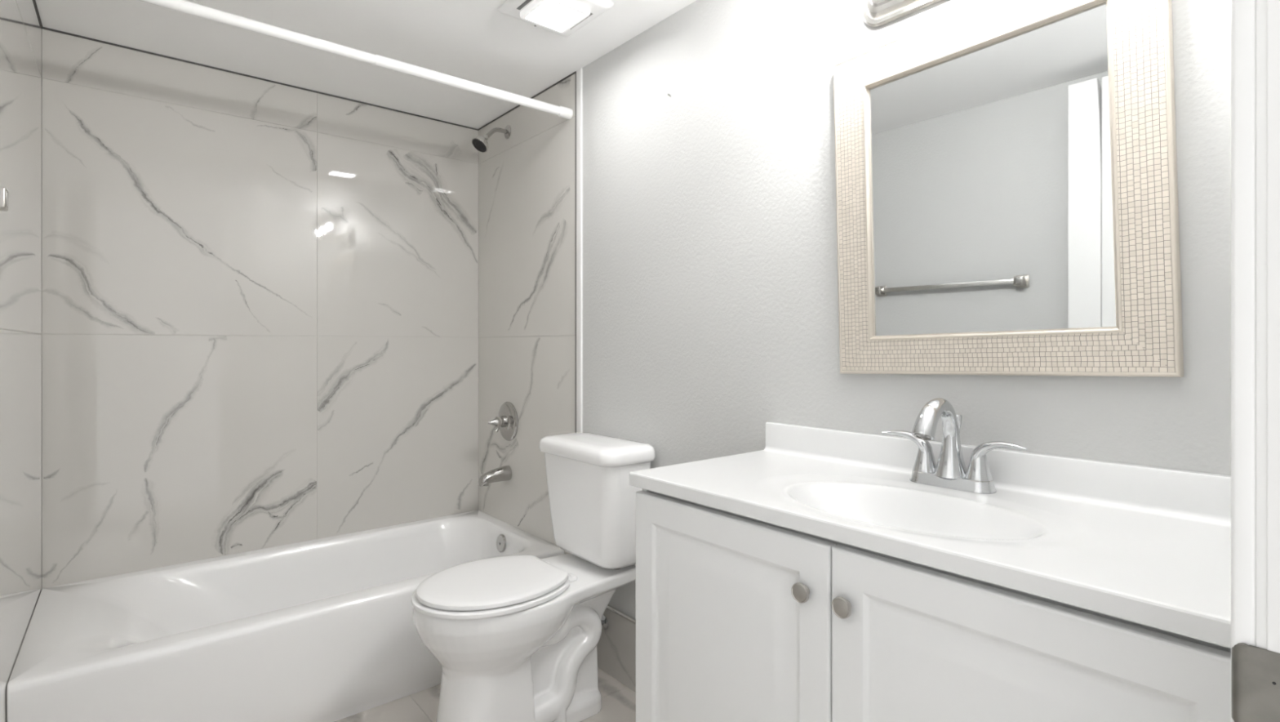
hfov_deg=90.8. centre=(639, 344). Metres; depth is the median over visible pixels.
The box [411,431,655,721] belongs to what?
toilet
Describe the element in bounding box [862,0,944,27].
vanity light
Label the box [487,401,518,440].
shower valve
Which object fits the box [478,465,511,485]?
tub spout
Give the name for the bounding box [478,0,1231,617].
wall
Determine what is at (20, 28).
wall
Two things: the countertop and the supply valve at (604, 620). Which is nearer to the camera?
the countertop
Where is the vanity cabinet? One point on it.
(740, 618)
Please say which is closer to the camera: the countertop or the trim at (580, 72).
the countertop
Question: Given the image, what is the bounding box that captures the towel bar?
[0,186,8,211]
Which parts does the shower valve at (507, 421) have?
handle, plate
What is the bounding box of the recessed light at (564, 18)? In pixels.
[497,0,613,36]
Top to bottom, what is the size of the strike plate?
0.060 m
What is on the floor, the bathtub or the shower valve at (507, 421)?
the bathtub
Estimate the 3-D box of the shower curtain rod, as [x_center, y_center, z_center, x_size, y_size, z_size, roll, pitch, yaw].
[-0.858,-0.884,1.927,1.536,0.041,0.041,0,0,-40]
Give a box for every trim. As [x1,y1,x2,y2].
[33,0,576,130]
[575,72,576,431]
[576,67,582,431]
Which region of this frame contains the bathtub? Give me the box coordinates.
[6,510,564,721]
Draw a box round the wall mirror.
[833,0,1183,377]
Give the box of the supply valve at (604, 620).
[600,613,608,629]
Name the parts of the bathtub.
overflow plate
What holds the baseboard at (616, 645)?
attached to the wall at (710, 283)
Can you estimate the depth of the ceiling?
2.14 m
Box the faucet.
[882,397,1027,493]
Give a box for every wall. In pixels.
[0,0,41,721]
[40,28,478,588]
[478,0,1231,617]
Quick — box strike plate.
[1231,642,1279,721]
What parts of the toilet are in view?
seat, seat lid, bowl, tank lid, tank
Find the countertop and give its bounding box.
[629,422,1231,648]
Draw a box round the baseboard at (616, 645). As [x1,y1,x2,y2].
[597,604,635,692]
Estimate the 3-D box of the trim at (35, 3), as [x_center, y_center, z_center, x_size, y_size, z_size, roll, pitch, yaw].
[-1.040,-1.031,2.143,1.544,0.006,1.025,0,0,-40]
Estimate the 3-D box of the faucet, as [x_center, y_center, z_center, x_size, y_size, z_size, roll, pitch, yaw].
[0.602,0.188,1.231,0.205,0.175,0.192,0,0,7]
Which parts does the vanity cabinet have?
door, knob, knob, door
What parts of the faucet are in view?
handle, spout, plate, lift rod, handle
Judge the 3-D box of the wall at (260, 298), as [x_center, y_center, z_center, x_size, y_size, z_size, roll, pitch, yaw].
[-1.380,0.061,2.564,1.644,2.190,0.060,0,0,-40]
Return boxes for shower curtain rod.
[138,0,573,119]
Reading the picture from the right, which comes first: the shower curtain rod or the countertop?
the countertop
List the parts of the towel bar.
post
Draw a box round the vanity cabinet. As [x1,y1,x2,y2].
[635,488,1231,721]
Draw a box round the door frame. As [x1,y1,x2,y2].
[1231,0,1279,721]
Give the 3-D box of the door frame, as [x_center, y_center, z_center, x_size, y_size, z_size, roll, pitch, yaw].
[0.193,0.066,0.171,0.805,2.180,0.135,0,0,-40]
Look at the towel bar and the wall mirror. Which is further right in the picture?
the wall mirror
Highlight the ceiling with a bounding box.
[35,0,696,128]
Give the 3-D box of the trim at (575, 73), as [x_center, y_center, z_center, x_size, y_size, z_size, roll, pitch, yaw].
[-0.240,-0.122,2.387,0.006,1.824,0.010,0,0,-40]
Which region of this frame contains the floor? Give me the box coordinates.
[334,666,635,721]
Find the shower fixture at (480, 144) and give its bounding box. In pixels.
[471,124,511,152]
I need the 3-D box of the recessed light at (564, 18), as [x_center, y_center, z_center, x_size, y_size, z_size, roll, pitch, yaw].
[-0.260,-1.018,1.929,0.260,0.032,0.260,0,0,-40]
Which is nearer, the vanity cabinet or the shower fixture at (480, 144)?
the vanity cabinet
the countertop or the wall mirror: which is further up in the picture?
the wall mirror
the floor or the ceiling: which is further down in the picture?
the floor

